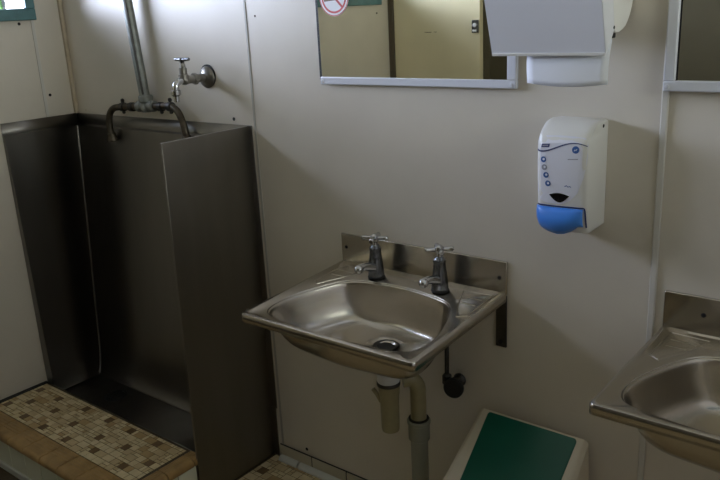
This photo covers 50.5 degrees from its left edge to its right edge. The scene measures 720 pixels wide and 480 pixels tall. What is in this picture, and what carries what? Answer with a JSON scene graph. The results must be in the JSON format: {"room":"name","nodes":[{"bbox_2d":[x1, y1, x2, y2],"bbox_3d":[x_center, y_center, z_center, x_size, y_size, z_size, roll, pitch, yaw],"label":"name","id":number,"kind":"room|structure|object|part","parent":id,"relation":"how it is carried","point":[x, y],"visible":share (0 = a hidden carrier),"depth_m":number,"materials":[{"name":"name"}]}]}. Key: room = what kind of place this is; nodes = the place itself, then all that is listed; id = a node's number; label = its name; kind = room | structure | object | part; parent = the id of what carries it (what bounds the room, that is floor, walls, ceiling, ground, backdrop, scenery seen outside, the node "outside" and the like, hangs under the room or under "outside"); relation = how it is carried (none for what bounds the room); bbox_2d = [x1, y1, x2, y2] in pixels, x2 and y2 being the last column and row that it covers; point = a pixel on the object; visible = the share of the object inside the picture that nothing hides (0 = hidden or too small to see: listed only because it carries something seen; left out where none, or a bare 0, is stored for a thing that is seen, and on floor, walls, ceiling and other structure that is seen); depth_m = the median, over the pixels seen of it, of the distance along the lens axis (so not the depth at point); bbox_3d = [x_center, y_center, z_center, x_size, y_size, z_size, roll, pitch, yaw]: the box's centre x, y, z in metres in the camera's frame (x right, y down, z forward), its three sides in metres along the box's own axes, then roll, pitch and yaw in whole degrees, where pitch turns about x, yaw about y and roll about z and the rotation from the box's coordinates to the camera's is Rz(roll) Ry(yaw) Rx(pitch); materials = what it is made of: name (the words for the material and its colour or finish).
{"room":"public restroom","nodes":[
{"label":"public restroom","id":0,"kind":"room"},
{"bbox_2d":[0,0,73,399],"bbox_3d":[-1.869,-0.195,2.051,0.120,2.350,2.400,10,21,37],"label":"wall","id":1,"kind":"structure","parent":0,"point":[22,367],"depth_m":2.79,"materials":[{"name":"paint"}]},
{"bbox_2d":[0,0,36,20],"bbox_3d":[-1.784,-0.820,1.983,0.118,0.553,1.854,10,21,37],"label":"window","id":2,"kind":"structure","parent":1,"relation":"in","point":[28,12],"depth_m":2.67,"materials":[{"name":"teal paint"}]},
{"bbox_2d":[30,20,49,116],"bbox_3d":[-1.161,-0.619,2.767,0.003,0.344,0.012,10,21,37],"label":"trim","id":3,"kind":"structure","parent":1,"relation":"attached to","point":[31,21],"depth_m":2.76,"materials":[{"name":"grey paint"}]},
{"bbox_2d":[0,453,320,479],"bbox_3d":[-0.374,1.189,1.280,3.550,0.022,2.400,10,21,37],"label":"floor","id":4,"kind":"structure","parent":0,"point":[271,468],"depth_m":2.58,"materials":[{"name":"tile"}]},
{"bbox_2d":[0,381,197,479],"bbox_3d":[-0.952,0.728,2.593,0.923,0.160,0.313,10,21,37],"label":"step","id":5,"kind":"structure","parent":4,"relation":"on","point":[48,432],"depth_m":2.53,"materials":[{"name":"tile"}]},
{"bbox_2d":[0,113,279,479],"bbox_3d":[-0.777,0.176,2.662,0.955,1.154,0.330,10,21,37],"label":"urinal","id":6,"kind":"object","parent":4,"relation":"on","point":[143,249],"visible":0.98,"depth_m":2.73,"materials":[{"name":"metal"}]},
{"bbox_2d":[401,375,430,479],"bbox_3d":[0.159,0.613,2.087,0.075,0.564,0.063,-5,17,-6],"label":"pipe","id":7,"kind":"object","parent":4,"relation":"on","point":[418,421],"visible":0.84,"depth_m":2.03,"materials":[{"name":"grey plastic"}]},
{"bbox_2d":[443,408,588,479],"bbox_3d":[0.360,0.717,1.886,0.323,0.462,0.290,10,21,37],"label":"waste bin","id":8,"kind":"object","parent":4,"relation":"on","point":[497,446],"visible":1,"depth_m":1.88,"materials":[{"name":"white plastic"}]},
{"bbox_2d":[62,0,719,479],"bbox_3d":[0.335,-0.254,1.876,3.770,2.350,0.100,10,21,37],"label":"wall","id":9,"kind":"structure","parent":0,"point":[418,166],"depth_m":1.98,"materials":[{"name":"paint"}]},
{"bbox_2d":[57,0,78,112],"bbox_3d":[-1.106,-1.048,2.728,0.014,1.182,0.014,10,21,37],"label":"trim","id":10,"kind":"structure","parent":9,"relation":"attached to","point":[59,2],"depth_m":2.83,"materials":[{"name":"paint"}]},
{"bbox_2d":[106,0,191,141],"bbox_3d":[-0.755,-0.933,2.439,0.463,1.272,0.049,10,21,37],"label":"pipe","id":11,"kind":"object","parent":9,"relation":"attached to","point":[145,103],"visible":0.95,"depth_m":2.53,"materials":[{"name":"metal"}]},
{"bbox_3d":[-0.828,-0.412,2.677,0.209,0.146,0.042,10,21,37],"label":"spreader arm","id":12,"kind":"part","parent":11,"relation":"part of","materials":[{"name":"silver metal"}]},
{"bbox_3d":[-0.624,-0.384,2.516,0.195,0.137,0.042,10,21,37],"label":"spreader arm","id":13,"kind":"part","parent":11,"relation":"part of","materials":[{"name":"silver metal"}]},
{"bbox_2d":[171,58,215,101],"bbox_3d":[-0.522,-0.496,2.342,0.072,0.129,0.146,10,21,37],"label":"tap","id":14,"kind":"object","parent":9,"relation":"attached to","point":[206,76],"visible":1,"depth_m":2.33,"materials":[{"name":"silver metal"}]},
{"bbox_3d":[-0.551,-0.457,2.316,0.031,0.072,0.052,10,21,37],"label":"spout","id":15,"kind":"part","parent":14,"relation":"part of","materials":[{"name":"silver metal"}]},
{"bbox_3d":[-0.540,-0.542,2.311,0.066,0.021,0.017,10,21,37],"label":"handle","id":16,"kind":"part","parent":14,"relation":"part of","materials":[{"name":"silver metal"}]},
{"bbox_2d":[243,0,283,443],"bbox_3d":[-0.321,-0.385,2.310,0.008,2.285,0.002,10,21,37],"label":"trim","id":17,"kind":"structure","parent":9,"relation":"attached to","point":[244,5],"depth_m":2.38,"materials":[{"name":"grey"}]},
{"bbox_2d":[278,454,340,479],"bbox_3d":[0.696,0.930,1.892,2.484,0.018,0.018,10,21,37],"label":"trim","id":18,"kind":"structure","parent":9,"relation":"attached to","point":[285,459],"depth_m":2.56,"materials":[{"name":"grey"}]},
{"bbox_2d":[280,443,366,479],"bbox_3d":[0.740,0.916,1.868,2.593,0.054,0.008,10,21,37],"label":"baseboard","id":19,"kind":"structure","parent":9,"relation":"attached to","point":[323,466],"depth_m":2.54,"materials":[{"name":"tile"}]},
{"bbox_2d":[241,232,507,378],"bbox_3d":[0.034,0.187,1.927,0.533,0.247,0.420,10,21,37],"label":"basin","id":20,"kind":"object","parent":9,"relation":"attached to","point":[391,326],"visible":0.97,"depth_m":1.99,"materials":[{"name":"silver metal"}]},
{"bbox_3d":[0.017,0.229,1.913,0.471,0.132,0.321,10,21,37],"label":"bowl","id":21,"kind":"part","parent":20,"relation":"part of","materials":[{"name":"silver metal"}]},
{"bbox_2d":[354,232,387,279],"bbox_3d":[0.022,0.048,2.053,0.116,0.123,0.065,-14,20,-33],"label":"tap","id":22,"kind":"object","parent":20,"relation":"on","point":[375,268],"visible":1,"depth_m":2.05,"materials":[{"name":"silver metal"}]},
{"bbox_3d":[0.014,0.077,2.039,0.027,0.037,0.079,10,21,37],"label":"spout","id":23,"kind":"part","parent":22,"relation":"part of","materials":[{"name":"silver metal"}]},
{"bbox_3d":[0.040,-0.002,2.054,0.059,0.031,0.059,-11,19,-25],"label":"handle","id":24,"kind":"part","parent":22,"relation":"part of","materials":[{"name":"silver metal"}]},
{"bbox_2d":[371,375,399,433],"bbox_3d":[0.072,0.399,2.017,0.072,0.232,0.063,10,21,37],"label":"trap","id":25,"kind":"object","parent":20,"relation":"hanging from","point":[387,396],"visible":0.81,"depth_m":2.00,"materials":[{"name":"grey plastic"}]},
{"bbox_2d":[373,339,398,349],"bbox_3d":[0.068,0.284,1.981,0.068,0.028,0.068,10,21,37],"label":"outlet","id":26,"kind":"object","parent":20,"relation":"attached to","point":[387,344],"depth_m":1.98,"materials":[{"name":"metal"}]},
{"bbox_2d":[419,243,453,293],"bbox_3d":[0.185,0.079,1.922,0.060,0.123,0.117,10,21,37],"label":"tap","id":27,"kind":"object","parent":20,"relation":"on","point":[438,280],"visible":1,"depth_m":1.93,"materials":[{"name":"silver metal"}]},
{"bbox_3d":[0.175,0.106,1.915,0.027,0.037,0.079,10,21,37],"label":"spout","id":28,"kind":"part","parent":27,"relation":"part of","materials":[{"name":"silver metal"}]},
{"bbox_3d":[0.201,0.028,1.930,0.060,0.031,0.060,10,21,37],"label":"handle","id":29,"kind":"part","parent":27,"relation":"part of","materials":[{"name":"silver metal"}]},
{"bbox_2d":[315,0,518,88],"bbox_3d":[0.111,-0.666,1.842,0.599,0.580,0.015,10,21,37],"label":"wall mirror","id":30,"kind":"object","parent":9,"relation":"attached to","point":[416,43],"visible":1,"depth_m":1.89,"materials":[{"name":"white glass"}]},
{"bbox_2d":[320,0,347,15],"bbox_3d":[-0.069,-0.638,1.998,0.100,0.100,0.001,10,21,37],"label":"sticker","id":31,"kind":"object","parent":30,"relation":"attached to","point":[331,7],"visible":1,"depth_m":2.01,"materials":[{"name":"white"}]},
{"bbox_3d":[0.114,-0.666,1.841,0.593,0.580,0.013,10,21,37],"label":"frame","id":32,"kind":"part","parent":30,"relation":"part of","materials":[{"name":"white metal"}]},
{"bbox_2d":[341,232,507,294],"bbox_3d":[0.158,0.058,2.057,0.532,0.088,0.008,10,21,37],"label":"backsplash","id":33,"kind":"structure","parent":9,"relation":"attached to","point":[470,270],"depth_m":2.03,"materials":[{"name":"silver metal"}]},
{"bbox_2d":[442,346,465,397],"bbox_3d":[0.247,0.275,2.020,0.066,0.289,0.069,4,18,21],"label":"valve","id":34,"kind":"object","parent":9,"relation":"attached to","point":[453,387],"visible":0.83,"depth_m":2.03,"materials":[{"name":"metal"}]},
{"bbox_2d":[484,0,632,55],"bbox_3d":[0.392,-0.582,1.513,0.248,0.418,0.199,10,21,37],"label":"paper towel dispenser","id":35,"kind":"object","parent":9,"relation":"attached to","point":[515,27],"visible":1,"depth_m":1.51,"materials":[{"name":"white plastic"}]},
{"bbox_2d":[527,39,611,86],"bbox_3d":[0.420,-0.358,1.547,0.178,0.093,0.015,10,21,37],"label":"paper towel","id":36,"kind":"object","parent":35,"relation":"hanging from","point":[557,71],"visible":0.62,"depth_m":1.54,"materials":[{"name":"white paper"}]},
{"bbox_2d":[536,116,607,233],"bbox_3d":[0.457,-0.139,1.665,0.120,0.244,0.118,10,21,37],"label":"soap dispenser","id":37,"kind":"object","parent":9,"relation":"attached to","point":[572,151],"visible":1,"depth_m":1.63,"materials":[{"name":"white plastic"}]},
{"bbox_3d":[0.430,-0.041,1.658,0.110,0.063,0.024,12,22,40],"label":"push lever","id":38,"kind":"part","parent":37,"relation":"part of","materials":[{"name":"blue plastic"}]},
{"bbox_3d":[0.430,-0.148,1.627,0.114,0.149,0.013,10,21,37],"label":"label panel","id":39,"kind":"part","parent":37,"relation":"part of","materials":[{"name":"white plastic"}]},
{"bbox_2d":[637,0,669,479],"bbox_3d":[0.626,-0.217,1.574,0.014,2.275,0.007,10,21,37],"label":"trim","id":40,"kind":"structure","parent":9,"relation":"attached to","point":[665,94],"depth_m":1.63,"materials":[{"name":"grey paint"}]},
{"bbox_2d":[589,290,719,472],"bbox_3d":[0.749,0.312,1.375,0.533,0.237,0.420,10,21,37],"label":"basin","id":41,"kind":"object","parent":9,"relation":"attached to","point":[669,390],"visible":1,"depth_m":1.51,"materials":[{"name":"silver metal"}]},
{"bbox_3d":[0.731,0.352,1.359,0.471,0.126,0.321,10,21,37],"label":"bowl","id":42,"kind":"part","parent":41,"relation":"part of","materials":[{"name":"silver metal"}]},
{"bbox_2d":[662,290,719,336],"bbox_3d":[0.872,0.189,1.505,0.532,0.088,0.008,10,21,37],"label":"backsplash","id":43,"kind":"structure","parent":9,"relation":"attached to","point":[683,311],"depth_m":1.63,"materials":[{"name":"silver metal"}]},
{"bbox_2d":[663,0,719,92],"bbox_3d":[0.837,-0.535,1.278,0.602,0.576,0.021,10,21,37],"label":"wall mirror","id":44,"kind":"object","parent":9,"relation":"attached to","point":[692,55],"visible":1,"depth_m":1.49,"materials":[{"name":"white glass"}]},
{"bbox_3d":[0.839,-0.534,1.279,0.554,0.534,0.002,10,21,37],"label":"glass","id":45,"kind":"part","parent":44,"relation":"part of","materials":[{"name":"white mirror"}]}
]}

